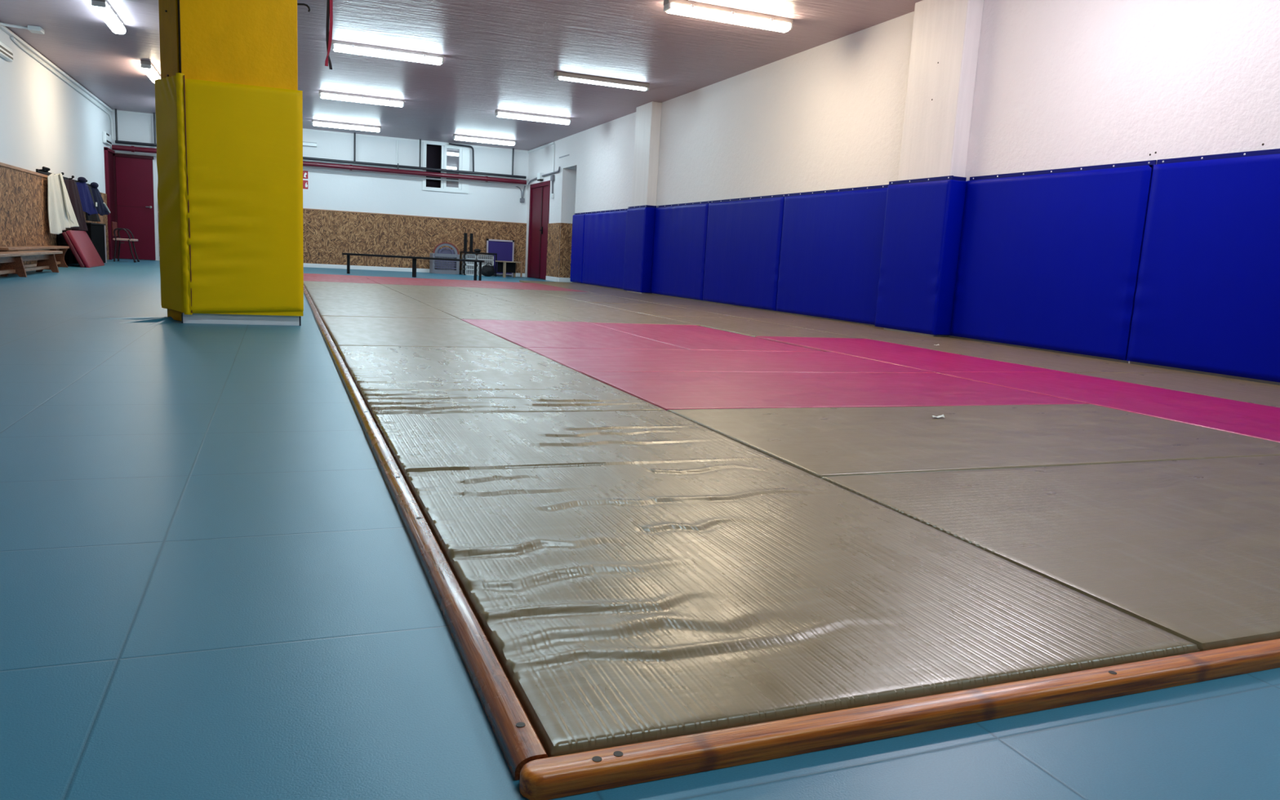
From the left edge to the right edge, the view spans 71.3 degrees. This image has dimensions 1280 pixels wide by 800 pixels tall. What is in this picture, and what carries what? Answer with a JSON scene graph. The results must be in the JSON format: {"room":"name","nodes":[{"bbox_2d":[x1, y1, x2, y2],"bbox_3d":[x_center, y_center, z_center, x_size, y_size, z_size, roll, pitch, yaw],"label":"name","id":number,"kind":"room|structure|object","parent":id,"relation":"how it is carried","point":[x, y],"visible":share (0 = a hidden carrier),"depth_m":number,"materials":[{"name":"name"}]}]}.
{"room":"martial arts gym","nodes":[
{"label":"martial arts gym","id":0,"kind":"room"},
{"bbox_2d":[0,28,112,193],"bbox_3d":[-5.786,-2.149,5.755,0.200,2.930,26.500,0,10,-22],"label":"wall","id":1,"kind":"structure","parent":0,"point":[45,121],"depth_m":12.82,"materials":[{"name":"paint"}]},
{"bbox_2d":[0,165,7,265],"bbox_3d":[-7.240,-1.990,9.676,0.018,1.245,2.496,0,10,-22],"label":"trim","id":2,"kind":"structure","parent":1,"relation":"attached to","point":[3,236],"depth_m":10.69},
{"bbox_2d":[0,40,13,62],"bbox_3d":[-7.632,-4.192,10.667,0.064,0.160,0.720,0,10,-22],"label":"emergency light","id":3,"kind":"object","parent":1,"relation":"attached to","point":[6,52],"visible":1,"depth_m":10.74,"materials":[{"name":"white plastic"}]},
{"bbox_2d":[3,166,54,264],"bbox_3d":[-8.152,-2.395,11.941,0.018,1.245,2.446,0,10,-22],"label":"wall panel","id":4,"kind":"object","parent":1,"relation":"attached to","point":[25,193],"depth_m":11.69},
{"bbox_2d":[0,25,113,139],"bbox_3d":[-7.342,-4.072,9.930,0.050,0.566,16.918,0,10,-22],"label":"conduit","id":5,"kind":"object","parent":1,"relation":"attached to","point":[14,37],"visible":1,"depth_m":13.16,"materials":[{"name":"white paint"}]},
{"bbox_2d":[35,166,91,187],"bbox_3d":[-8.972,-3.496,14.066,0.094,0.090,4.000,0,10,-22],"label":"coat rack","id":6,"kind":"object","parent":1,"relation":"attached to","point":[45,170],"visible":0.66,"depth_m":12.66,"materials":[{"name":"metal"}]},
{"bbox_2d":[47,172,79,234],"bbox_3d":[-8.443,-2.858,12.995,0.184,0.881,0.988,1,9,-13],"label":"robe","id":7,"kind":"object","parent":6,"relation":"hanging from","point":[61,215],"visible":1,"depth_m":12.91,"materials":[{"name":"white fabric"}]},
{"bbox_2d":[63,179,88,231],"bbox_3d":[-8.736,-3.020,13.827,0.152,0.772,0.595,1,9,-16],"label":"coat","id":8,"kind":"object","parent":6,"relation":"hanging from","point":[70,184],"visible":0.76,"depth_m":13.80,"materials":[{"name":"black fabric"}]},
{"bbox_2d":[75,177,97,215],"bbox_3d":[-8.938,-3.290,14.415,0.187,0.601,0.536,2,9,-10],"label":"jacket","id":9,"kind":"object","parent":6,"relation":"hanging from","point":[88,206],"visible":0.77,"depth_m":14.36,"materials":[{"name":"blue fabric"}]},
{"bbox_2d":[90,182,110,215],"bbox_3d":[-9.339,-3.467,15.405,0.218,0.561,0.560,1,9,-16],"label":"jacket","id":10,"kind":"object","parent":6,"relation":"hanging from","point":[102,209],"visible":0.73,"depth_m":15.38,"materials":[{"name":"blue fabric"}]},
{"bbox_2d":[87,192,109,259],"bbox_3d":[-9.897,-3.170,16.274,0.018,1.245,1.976,0,10,-22],"label":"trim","id":11,"kind":"structure","parent":1,"relation":"attached to","point":[104,196],"depth_m":17.04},
{"bbox_2d":[103,146,116,259],"bbox_3d":[-10.380,-3.835,17.514,0.055,2.120,0.840,0,10,-22],"label":"door","id":12,"kind":"structure","parent":1,"relation":"in","point":[108,158],"depth_m":17.34,"materials":[{"name":"red paint"}]},
{"bbox_2d":[158,0,297,320],"bbox_3d":[-2.666,-1.987,5.806,0.807,2.930,0.658,0,10,-22],"label":"wall pillar","id":13,"kind":"structure","parent":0,"point":[252,42],"depth_m":5.49,"materials":[{"name":"yellow"}]},
{"bbox_2d":[154,72,303,315],"bbox_3d":[-2.629,-1.261,5.608,0.934,1.447,0.306,3,9,-1],"label":"pad","id":14,"kind":"object","parent":13,"relation":"attached to","point":[229,156],"visible":1,"depth_m":5.58,"materials":[{"name":"leather"}]},
{"bbox_2d":[181,312,301,325],"bbox_3d":[-2.571,-0.525,5.772,0.701,0.066,0.090,0,10,-22],"label":"baseboard","id":15,"kind":"structure","parent":13,"relation":"attached to","point":[203,318],"depth_m":5.73,"materials":[{"name":"white paint"}]},
{"bbox_2d":[111,109,528,260],"bbox_3d":[-6.663,-4.370,19.593,8.510,2.930,0.200,0,10,-22],"label":"wall","id":16,"kind":"structure","parent":0,"point":[328,190],"depth_m":19.80,"materials":[{"name":"paint"}]},
{"bbox_2d":[112,153,155,259],"bbox_3d":[-10.234,-3.894,18.068,0.720,2.080,0.106,0,10,-22],"label":"door","id":17,"kind":"structure","parent":16,"relation":"in","point":[133,175],"depth_m":18.07,"materials":[{"name":"red paint"}]},
{"bbox_2d":[114,151,517,186],"bbox_3d":[-6.688,-4.979,19.332,8.240,0.036,0.036,0,10,-22],"label":"cable conduit","id":18,"kind":"object","parent":16,"relation":"attached to","point":[123,153],"visible":0.65,"depth_m":19.73,"materials":[{"name":"white plastic"}]},
{"bbox_2d":[112,109,528,152],"bbox_3d":[-6.545,-5.770,19.268,8.510,0.046,0.022,0,10,-22],"label":"trim","id":19,"kind":"structure","parent":16,"relation":"attached to","point":[113,110],"depth_m":19.50,"materials":[{"name":"white paint"}]},
{"bbox_2d":[157,202,526,273],"bbox_3d":[-6.304,-3.563,19.762,7.730,1.165,0.018,0,10,-22],"label":"wall panel","id":20,"kind":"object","parent":16,"relation":"attached to","point":[326,235],"depth_m":20.03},
{"bbox_2d":[159,256,524,276],"bbox_3d":[-6.335,-2.950,19.852,7.730,0.085,0.032,0,10,-22],"label":"baseboard","id":21,"kind":"structure","parent":16,"relation":"attached to","point":[310,265],"depth_m":19.95,"materials":[{"name":"white paint"}]},
{"bbox_2d":[302,208,526,224],"bbox_3d":[-6.267,-4.138,19.658,7.730,0.025,0.012,0,10,-22],"label":"trim","id":22,"kind":"structure","parent":16,"relation":"attached to","point":[303,208],"depth_m":20.12,"materials":[{"name":"brown wood"}]},
{"bbox_2d":[422,140,469,193],"bbox_3d":[-4.473,-5.226,20.414,1.040,1.260,0.430,0,10,-22],"label":"window","id":23,"kind":"structure","parent":16,"relation":"in","point":[440,155],"depth_m":20.32,"materials":[{"name":"white plastic"}]},
{"bbox_2d":[0,0,922,150],"bbox_3d":[-0.733,-3.711,7.510,10.910,0.150,26.900,0,10,-22],"label":"ceiling","id":24,"kind":"structure","parent":0,"point":[504,55],"depth_m":10.84,"materials":[{"name":"paint"}]},
{"bbox_2d":[0,22,44,34],"bbox_3d":[-7.423,-4.443,10.616,0.247,0.086,0.643,8,10,30],"label":"junction box","id":25,"kind":"object","parent":24,"relation":"attached to","point":[34,29],"visible":1,"depth_m":10.70,"materials":[{"name":"grey"}]},
{"bbox_2d":[90,0,125,34],"bbox_3d":[-5.833,-4.215,9.803,0.150,0.111,1.320,0,10,-22],"label":"ceiling light","id":26,"kind":"object","parent":24,"relation":"attached to","point":[102,7],"visible":1,"depth_m":9.62,"materials":[{"name":"grey"}]},
{"bbox_2d":[140,60,160,83],"bbox_3d":[-7.177,-4.808,13.111,0.150,0.111,1.320,0,10,-22],"label":"ceiling light","id":27,"kind":"object","parent":24,"relation":"attached to","point":[148,67],"visible":0.8,"depth_m":12.73,"materials":[{"name":"grey"}]},
{"bbox_2d":[115,108,526,178],"bbox_3d":[-6.511,-5.447,19.177,8.340,0.660,0.058,0,10,-22],"label":"ceiling pipe","id":28,"kind":"object","parent":24,"relation":"hanging from","point":[117,141],"visible":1,"depth_m":19.57,"materials":[{"name":"black metal"}]},
{"bbox_2d":[111,144,526,184],"bbox_3d":[-6.539,-5.086,19.187,8.390,0.237,0.122,0,10,-22],"label":"pipe","id":29,"kind":"object","parent":28,"relation":"attached to","point":[132,148],"visible":0.74,"depth_m":19.56,"materials":[{"name":"red"}]},
{"bbox_2d":[324,0,333,69],"bbox_3d":[-2.183,-2.925,6.253,0.054,1.157,0.033,0,10,-22],"label":"belt","id":30,"kind":"object","parent":24,"relation":"hanging from","point":[329,2],"visible":1,"depth_m":6.30,"materials":[{"name":"red"}]},
{"bbox_2d":[311,119,381,132],"bbox_3d":[-5.859,-5.475,17.818,1.320,0.111,0.150,0,10,-22],"label":"ceiling light","id":31,"kind":"object","parent":24,"relation":"attached to","point":[315,122],"visible":1,"depth_m":17.75,"materials":[{"name":"white"}]},
{"bbox_2d":[319,89,404,106],"bbox_3d":[-4.488,-4.866,14.414,1.320,0.111,0.150,0,10,-22],"label":"ceiling light","id":32,"kind":"object","parent":24,"relation":"attached to","point":[322,94],"visible":1,"depth_m":14.35,"materials":[{"name":"white"}]},
{"bbox_2d":[331,40,444,65],"bbox_3d":[-3.069,-4.235,10.891,1.320,0.111,0.150,0,10,-22],"label":"ceiling light","id":33,"kind":"object","parent":24,"relation":"attached to","point":[336,46],"visible":1,"depth_m":10.83,"materials":[{"name":"white"}]},
{"bbox_2d":[453,133,515,146],"bbox_3d":[-3.286,-5.500,18.872,1.320,0.111,0.150,0,10,-22],"label":"ceiling light","id":34,"kind":"object","parent":24,"relation":"attached to","point":[455,136],"visible":1,"depth_m":18.81,"materials":[{"name":"white"}]},
{"bbox_2d":[494,109,571,124],"bbox_3d":[-1.834,-4.872,15.373,1.320,0.111,0.150,0,10,-22],"label":"ceiling light","id":35,"kind":"object","parent":24,"relation":"attached to","point":[499,113],"visible":1,"depth_m":15.31,"materials":[{"name":"white"}]},
{"bbox_2d":[554,71,649,91],"bbox_3d":[-0.506,-4.276,11.996,1.320,0.097,0.144,0,10,-22],"label":"ceiling light","id":36,"kind":"object","parent":24,"relation":"attached to","point":[562,76],"visible":1,"depth_m":11.93,"materials":[{"name":"grey"}]},
{"bbox_2d":[663,0,793,32],"bbox_3d":[0.849,-3.640,8.456,1.320,0.111,0.150,0,10,-22],"label":"ceiling light","id":37,"kind":"object","parent":24,"relation":"attached to","point":[682,7],"visible":1,"depth_m":8.39,"materials":[{"name":"grey"}]},
{"bbox_2d":[0,258,1279,799],"bbox_3d":[-0.897,-0.701,7.982,10.910,0.149,26.900,0,10,-22],"label":"floor","id":38,"kind":"structure","parent":0,"point":[215,584],"depth_m":1.25,"materials":[{"name":"teal plastic"}]},
{"bbox_2d":[0,249,62,277],"bbox_3d":[-6.648,-1.394,9.258,0.244,0.262,4.700,0,10,-22],"label":"wooden bench","id":39,"kind":"object","parent":38,"relation":"on","point":[11,262],"visible":1,"depth_m":9.97,"materials":[{"name":"brown wood"}]},
{"bbox_2d":[0,245,69,270],"bbox_3d":[-7.805,-1.824,11.480,0.224,0.298,3.160,0,10,-22],"label":"wooden bench","id":40,"kind":"object","parent":38,"relation":"on","point":[60,258],"visible":0.44,"depth_m":11.69,"materials":[{"name":"brown wood"}]},
{"bbox_2d":[57,230,73,264],"bbox_3d":[-8.850,-2.347,13.730,0.015,0.520,0.980,0,10,-22],"label":"board","id":41,"kind":"object","parent":38,"relation":"on","point":[68,260],"visible":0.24,"depth_m":13.73,"materials":[{"name":"black"}]},
{"bbox_2d":[62,230,104,267],"bbox_3d":[-8.490,-2.305,13.622,0.368,0.546,1.345,0,10,-22],"label":"mat","id":42,"kind":"object","parent":38,"relation":"on","point":[79,242],"visible":0.89,"depth_m":13.28,"materials":[{"name":"leather"}]},
{"bbox_2d":[71,222,106,263],"bbox_3d":[-9.157,-2.610,14.833,0.290,0.665,1.270,0,10,-22],"label":"base cabinet","id":43,"kind":"object","parent":38,"relation":"on","point":[96,233],"visible":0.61,"depth_m":14.85,"materials":[{"name":"black"}]},
{"bbox_2d":[111,222,139,262],"bbox_3d":[-9.559,-2.932,16.580,0.380,0.724,0.489,0,10,-22],"label":"metal chair","id":44,"kind":"object","parent":38,"relation":"on","point":[114,228],"visible":1,"depth_m":16.42,"materials":[{"name":"black"}]},
{"bbox_2d":[303,275,378,284],"bbox_3d":[-4.423,-1.750,13.035,0.997,0.031,1.997,0,10,-22],"label":"mat","id":45,"kind":"object","parent":38,"relation":"on","point":[315,278],"visible":0.73,"depth_m":12.94,"materials":[{"name":"red plastic"}]},
{"bbox_2d":[312,311,375,429],"bbox_3d":[-1.651,-0.296,4.759,0.034,0.026,4.576,0,10,-22],"label":"edging strip","id":46,"kind":"object","parent":38,"relation":"on","point":[361,409],"visible":1,"depth_m":3.51,"materials":[{"name":"brown wood"}]},
{"bbox_2d":[303,280,395,291],"bbox_3d":[-3.681,-1.419,11.191,0.997,0.030,2.017,0,10,-22],"label":"mat","id":47,"kind":"object","parent":38,"relation":"on","point":[308,284],"visible":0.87,"depth_m":11.07,"materials":[{"name":"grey plastic"}]},
{"bbox_2d":[306,288,419,302],"bbox_3d":[-2.940,-1.090,9.352,0.997,0.030,1.997,0,10,-22],"label":"mat","id":48,"kind":"object","parent":38,"relation":"on","point":[314,293],"visible":0.89,"depth_m":9.18,"materials":[{"name":"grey plastic"}]},
{"bbox_2d":[303,273,430,280],"bbox_3d":[-4.515,-2.004,14.625,2.015,0.030,1.047,0,10,-22],"label":"mat","id":49,"kind":"object","parent":38,"relation":"on","point":[304,274],"visible":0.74,"depth_m":14.58,"materials":[{"name":"red plastic"}]},
{"bbox_2d":[311,298,458,319],"bbox_3d":[-2.203,-0.762,7.522,0.997,0.030,1.997,0,10,-22],"label":"mat","id":50,"kind":"object","parent":38,"relation":"on","point":[343,308],"visible":0.94,"depth_m":7.32,"materials":[{"name":"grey plastic"}]},
{"bbox_2d":[368,278,451,286],"bbox_3d":[-3.483,-1.757,13.412,1.018,0.030,1.997,0,10,-22],"label":"mat","id":51,"kind":"object","parent":38,"relation":"on","point":[396,282],"visible":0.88,"depth_m":13.30,"materials":[{"name":"red plastic"}]},
{"bbox_2d":[342,253,484,280],"bbox_3d":[-4.240,-2.495,16.720,2.595,0.382,0.240,3,9,-2],"label":"bench","id":52,"kind":"object","parent":38,"relation":"on","point":[414,258],"visible":1,"depth_m":16.61,"materials":[{"name":"black paint"}]},
{"bbox_2d":[320,315,523,348],"bbox_3d":[-1.466,-0.435,5.692,0.997,0.031,1.997,0,10,-22],"label":"mat","id":53,"kind":"object","parent":38,"relation":"on","point":[343,331],"visible":0.91,"depth_m":5.46,"materials":[{"name":"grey plastic"}]},
{"bbox_2d":[381,284,481,294],"bbox_3d":[-2.743,-1.428,11.573,1.018,0.030,2.007,0,10,-22],"label":"mat","id":54,"kind":"object","parent":38,"relation":"on","point":[410,288],"visible":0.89,"depth_m":11.43,"materials":[{"name":"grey plastic"}]},
{"bbox_2d":[429,242,459,274],"bbox_3d":[-4.424,-3.216,20.198,0.600,0.706,0.440,0,10,-22],"label":"bin","id":55,"kind":"object","parent":38,"relation":"on","point":[436,266],"visible":0.98,"depth_m":20.04,"materials":[{"name":"grey plastic"}]},
{"bbox_2d":[363,422,547,780],"bbox_3d":[-0.461,0.233,1.802,0.036,0.026,1.880,0,10,-22],"label":"edging strip","id":56,"kind":"object","parent":38,"relation":"on","point":[519,743],"visible":0.99,"depth_m":1.24,"materials":[{"name":"brown wood"}]},
{"bbox_2d":[397,291,521,305],"bbox_3d":[-2.004,-1.100,9.738,1.018,0.030,1.997,0,10,-22],"label":"mat","id":57,"kind":"object","parent":38,"relation":"on","point":[428,297],"visible":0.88,"depth_m":9.61,"materials":[{"name":"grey plastic"}]},
{"bbox_2d":[433,280,523,289],"bbox_3d":[-2.539,-1.766,13.791,1.012,0.030,1.997,0,10,-22],"label":"mat","id":58,"kind":"object","parent":38,"relation":"on","point":[459,284],"visible":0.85,"depth_m":13.69,"materials":[{"name":"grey plastic"}]},
{"bbox_2d":[476,265,493,276],"bbox_3d":[-3.585,-2.957,20.396,0.380,0.225,0.420,0,10,-22],"label":"plastic crate","id":59,"kind":"object","parent":38,"relation":"on","point":[477,266],"visible":0.25,"depth_m":20.15,"materials":[{"name":"white"}]},
{"bbox_2d":[475,253,493,266],"bbox_3d":[-3.572,-3.192,20.360,0.380,0.248,0.420,0,10,-22],"label":"plastic crate","id":60,"kind":"object","parent":59,"relation":"on","point":[490,259],"visible":0.73,"depth_m":20.19,"materials":[{"name":"white"}]},
{"bbox_2d":[423,278,548,285],"bbox_3d":[-2.639,-2.020,15.377,2.014,0.030,1.047,0,10,-22],"label":"mat","id":61,"kind":"object","parent":38,"relation":"on","point":[430,279],"visible":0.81,"depth_m":15.34,"materials":[{"name":"red plastic"}]},
{"bbox_2d":[486,238,514,276],"bbox_3d":[-3.274,-3.326,20.851,0.658,0.845,0.063,0,10,-22],"label":"notice board","id":62,"kind":"object","parent":38,"relation":"on","point":[504,249],"visible":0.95,"depth_m":20.83,"materials":[{"name":"blue"}]},
{"bbox_2d":[337,345,665,417],"bbox_3d":[-0.733,-0.112,3.871,0.997,0.035,1.975,0,10,-22],"label":"mat","id":63,"kind":"object","parent":38,"relation":"on","point":[389,380],"visible":0.99,"depth_m":3.55,"materials":[{"name":"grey plastic"}]},
{"bbox_2d":[422,302,585,322],"bbox_3d":[-1.267,-0.772,7.908,1.018,0.030,1.997,0,10,-22],"label":"mat","id":64,"kind":"object","parent":38,"relation":"on","point":[460,311],"visible":0.88,"depth_m":7.75,"materials":[{"name":"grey plastic"}]},
{"bbox_2d":[454,286,559,297],"bbox_3d":[-1.798,-1.436,11.952,1.012,0.030,2.007,0,10,-22],"label":"mat","id":65,"kind":"object","parent":38,"relation":"on","point":[496,291],"visible":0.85,"depth_m":11.84,"materials":[{"name":"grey plastic"}]},
{"bbox_2d":[495,260,521,277],"bbox_3d":[-2.977,-2.945,20.103,0.490,0.358,0.450,0,10,-22],"label":"wooden stool","id":66,"kind":"object","parent":38,"relation":"on","point":[504,267],"visible":1,"depth_m":20.17,"materials":[{"name":"brown wood"}]},
{"bbox_2d":[494,283,587,292],"bbox_3d":[-1.603,-1.773,14.167,0.995,0.030,1.997,0,10,-22],"label":"mat","id":67,"kind":"object","parent":38,"relation":"on","point":[516,286],"visible":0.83,"depth_m":14.07,"materials":[{"name":"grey plastic"}]},
{"bbox_2d":[484,294,615,308],"bbox_3d":[-1.059,-1.108,10.117,1.012,0.030,1.997,0,10,-22],"label":"mat","id":68,"kind":"object","parent":38,"relation":"on","point":[523,300],"visible":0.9,"depth_m":9.99,"materials":[{"name":"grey plastic"}]},
{"bbox_2d":[527,289,607,295],"bbox_3d":[-1.050,-1.528,12.794,0.995,0.031,0.987,0,10,-22],"label":"mat","id":69,"kind":"object","parent":38,"relation":"on","point":[535,291],"visible":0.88,"depth_m":12.71,"materials":[{"name":"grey plastic"}]},
{"bbox_2d":[460,319,688,350],"bbox_3d":[-0.535,-0.447,6.091,1.018,0.031,1.969,0,10,-22],"label":"mat","id":70,"kind":"object","parent":38,"relation":"on","point":[525,334],"visible":0.89,"depth_m":5.87,"materials":[{"name":"pink plastic"}]},
{"bbox_2d":[538,283,624,290],"bbox_3d":[-1.006,-1.946,15.475,1.080,0.031,1.997,0,10,-22],"label":"mat","id":71,"kind":"object","parent":38,"relation":"on","point":[563,286],"visible":0.73,"depth_m":15.36,"materials":[{"name":"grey plastic"}]},
{"bbox_2d":[543,293,665,305],"bbox_3d":[-0.506,-1.286,11.444,0.995,0.031,1.957,0,10,-22],"label":"mat","id":72,"kind":"object","parent":38,"relation":"on","point":[585,298],"visible":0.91,"depth_m":11.32,"materials":[{"name":"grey plastic"}]},
{"bbox_2d":[526,305,701,326],"bbox_3d":[-0.322,-0.780,8.287,1.012,0.030,1.997,0,10,-22],"label":"mat","id":73,"kind":"object","parent":38,"relation":"on","point":[584,314],"visible":0.84,"depth_m":8.12,"materials":[{"name":"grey plastic"}]},
{"bbox_2d":[573,288,679,298],"bbox_3d":[-0.269,-1.619,13.645,1.080,0.030,1.997,0,10,-22],"label":"mat","id":74,"kind":"object","parent":38,"relation":"on","point":[615,293],"visible":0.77,"depth_m":13.48,"materials":[{"name":"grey plastic"}]},
{"bbox_2d":[588,302,742,318],"bbox_3d":[0.223,-0.962,9.633,0.995,0.030,1.997,0,10,-22],"label":"mat","id":75,"kind":"object","parent":38,"relation":"on","point":[650,309],"visible":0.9,"depth_m":9.50,"materials":[{"name":"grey plastic"}]},
{"bbox_2d":[612,295,742,307],"bbox_3d":[0.461,-1.294,11.833,1.080,0.030,1.957,0,10,-22],"label":"mat","id":76,"kind":"object","parent":38,"relation":"on","point":[667,301],"visible":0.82,"depth_m":11.71,"materials":[{"name":"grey plastic"}]},
{"bbox_2d":[589,322,823,351],"bbox_3d":[0.386,-0.455,6.460,0.962,0.031,1.969,0,10,-22],"label":"mat","id":77,"kind":"object","parent":38,"relation":"on","point":[691,337],"visible":0.82,"depth_m":6.26,"materials":[{"name":"pink plastic"}]},
{"bbox_2d":[525,347,935,373],"bbox_3d":[0.483,-0.208,4.920,2.033,0.030,0.997,0,10,-22],"label":"mat","id":78,"kind":"object","parent":38,"relation":"on","point":[580,360],"visible":0.87,"depth_m":4.82,"materials":[{"name":"pink plastic"}]},
{"bbox_2d":[670,305,832,320],"bbox_3d":[1.191,-0.970,10.021,1.080,0.030,1.997,0,10,-22],"label":"mat","id":79,"kind":"object","parent":38,"relation":"on","point":[744,313],"visible":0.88,"depth_m":9.90,"materials":[{"name":"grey plastic"}]},
{"bbox_2d":[655,315,865,338],"bbox_3d":[0.960,-0.634,7.802,0.995,0.030,1.997,0,10,-22],"label":"mat","id":80,"kind":"object","parent":38,"relation":"on","point":[750,327],"visible":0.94,"depth_m":7.61,"materials":[{"name":"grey plastic"}]},
{"bbox_2d":[373,410,1199,757],"bbox_3d":[0.000,0.213,2.051,0.997,0.036,1.997,0,10,-22],"label":"mat","id":81,"kind":"object","parent":38,"relation":"on","point":[631,576],"visible":0.99,"depth_m":1.46,"materials":[{"name":"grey plastic"}]},
{"bbox_2d":[580,371,1088,410],"bbox_3d":[0.852,-0.044,4.005,2.033,0.030,0.997,0,10,-22],"label":"mat","id":82,"kind":"object","parent":38,"relation":"on","point":[667,391],"visible":0.84,"depth_m":3.89,"materials":[{"name":"pink plastic"}]},
{"bbox_2d":[747,318,973,341],"bbox_3d":[1.928,-0.643,8.191,1.080,0.031,1.997,0,10,-22],"label":"mat","id":83,"kind":"object","parent":38,"relation":"on","point":[866,331],"visible":0.78,"depth_m":8.02,"materials":[{"name":"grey plastic"}]},
{"bbox_2d":[519,638,1279,799],"bbox_3d":[2.251,0.371,1.868,5.116,0.026,0.042,0,10,-22],"label":"edging strip","id":84,"kind":"object","parent":38,"relation":"on","point":[592,771],"visible":1,"depth_m":1.06,"materials":[{"name":"brown wood"}]},
{"bbox_2d":[755,336,1065,372],"bbox_3d":[1.695,-0.308,5.977,0.995,0.030,1.987,0,10,-22],"label":"mat","id":85,"kind":"object","parent":38,"relation":"on","point":[926,359],"visible":0.89,"depth_m":5.79,"materials":[{"name":"pink plastic"}]},
{"bbox_2d":[667,404,1279,478],"bbox_3d":[1.218,0.118,3.096,2.033,0.030,0.983,0,10,-22],"label":"mat","id":86,"kind":"object","parent":38,"relation":"on","point":[820,442],"visible":0.95,"depth_m":2.94,"materials":[{"name":"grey plastic"}]},
{"bbox_2d":[869,338,1193,373],"bbox_3d":[2.663,-0.316,6.365,1.080,0.031,1.987,0,10,-22],"label":"mat","id":87,"kind":"object","parent":38,"relation":"on","point":[1069,363],"visible":0.85,"depth_m":6.17,"materials":[{"name":"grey plastic"}]},
{"bbox_2d":[821,455,1279,651],"bbox_3d":[1.589,0.283,2.174,2.033,0.031,1.027,0,10,-22],"label":"mat","id":88,"kind":"object","parent":38,"relation":"on","point":[1188,549],"visible":0.97,"depth_m":1.93,"materials":[{"name":"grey plastic"}]},
{"bbox_2d":[935,372,1279,442],"bbox_3d":[2.430,0.019,4.151,0.995,0.031,1.997,0,10,-22],"label":"mat","id":89,"kind":"object","parent":38,"relation":"on","point":[1242,418],"visible":0.88,"depth_m":4.16,"materials":[{"name":"pink plastic"}]},
{"bbox_2d":[1074,373,1279,407],"bbox_3d":[3.398,0.011,4.539,1.080,0.030,1.997,0,10,-22],"label":"mat","id":90,"kind":"object","parent":38,"relation":"on","point":[1246,391],"visible":0.82,"depth_m":4.98,"materials":[{"name":"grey plastic"}]},
{"bbox_2d":[524,0,1279,385],"bbox_3d":[3.055,-2.224,9.301,2.168,2.930,26.500,0,10,-22],"label":"wall","id":91,"kind":"structure","parent":0,"point":[962,88],"depth_m":7.46,"materials":[{"name":"paint"}]},
{"bbox_2d":[527,180,550,279],"bbox_3d":[-2.245,-3.815,20.160,0.216,2.135,1.660,0,10,-22],"label":"door","id":92,"kind":"structure","parent":91,"relation":"in","point":[540,193],"depth_m":20.20,"materials":[{"name":"red paint"}]},
{"bbox_2d":[546,222,560,277],"bbox_3d":[-1.852,-3.198,19.029,0.018,1.130,0.880,0,10,-22],"label":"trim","id":93,"kind":"structure","parent":91,"relation":"attached to","point":[553,228],"depth_m":18.99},
{"bbox_2d":[558,222,572,277],"bbox_3d":[-0.886,-3.130,18.929,1.700,1.130,0.018,0,10,-22],"label":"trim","id":94,"kind":"structure","parent":91,"relation":"attached to","point":[566,232],"depth_m":18.65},
{"bbox_2d":[569,212,586,283],"bbox_3d":[-1.206,-2.965,17.373,0.056,1.340,0.760,0,10,-22],"label":"pad","id":95,"kind":"object","parent":91,"relation":"attached to","point":[579,219],"visible":1,"depth_m":17.31,"materials":[{"name":"leather"}]},
{"bbox_2d":[582,208,627,288],"bbox_3d":[-0.579,-2.686,15.812,0.058,1.340,2.630,0,10,-22],"label":"pad","id":96,"kind":"object","parent":91,"relation":"attached to","point":[605,231],"visible":0.83,"depth_m":15.84,"materials":[{"name":"blue plastic"}]},
{"bbox_2d":[622,204,656,293],"bbox_3d":[-0.009,-2.401,14.199,0.202,1.340,0.816,0,10,-22],"label":"pad","id":97,"kind":"object","parent":91,"relation":"attached to","point":[640,224],"visible":1,"depth_m":13.94,"materials":[{"name":"blue plastic"}]},
{"bbox_2d":[650,200,710,300],"bbox_3d":[0.557,-2.181,12.994,0.057,1.340,1.850,0,10,-22],"label":"pad","id":98,"kind":"object","parent":91,"relation":"attached to","point":[680,233],"visible":1,"depth_m":12.86,"materials":[{"name":"blue plastic"}]},
{"bbox_2d":[702,194,786,311],"bbox_3d":[1.264,-1.867,11.237,0.056,1.340,1.970,0,10,-22],"label":"pad","id":99,"kind":"object","parent":91,"relation":"attached to","point":[744,238],"visible":1,"depth_m":11.09,"materials":[{"name":"leather"}]},
{"bbox_2d":[775,184,888,324],"bbox_3d":[2.016,-1.533,9.371,0.056,1.340,2.090,0,10,-22],"label":"pad","id":100,"kind":"object","parent":91,"relation":"attached to","point":[830,256],"visible":0.88,"depth_m":9.31,"materials":[{"name":"blue plastic"}]},
{"bbox_2d":[875,175,967,335],"bbox_3d":[2.493,-1.289,7.985,0.202,1.340,0.858,0,10,-22],"label":"pad","id":101,"kind":"object","parent":91,"relation":"attached to","point":[924,216],"visible":1,"depth_m":7.80,"materials":[{"name":"blue plastic"}]},
{"bbox_2d":[950,160,1156,360],"bbox_3d":[3.047,-1.075,6.810,0.056,1.340,1.746,0,10,-22],"label":"pad","id":102,"kind":"object","parent":91,"relation":"attached to","point":[1050,260],"visible":1,"depth_m":6.64,"materials":[{"name":"leather"}]},
{"bbox_2d":[1126,148,1279,382],"bbox_3d":[3.739,-0.767,5.092,0.056,1.340,1.991,0,10,-22],"label":"pad","id":103,"kind":"object","parent":91,"relation":"attached to","point":[1207,296],"visible":1,"depth_m":5.52,"materials":[{"name":"leather"}]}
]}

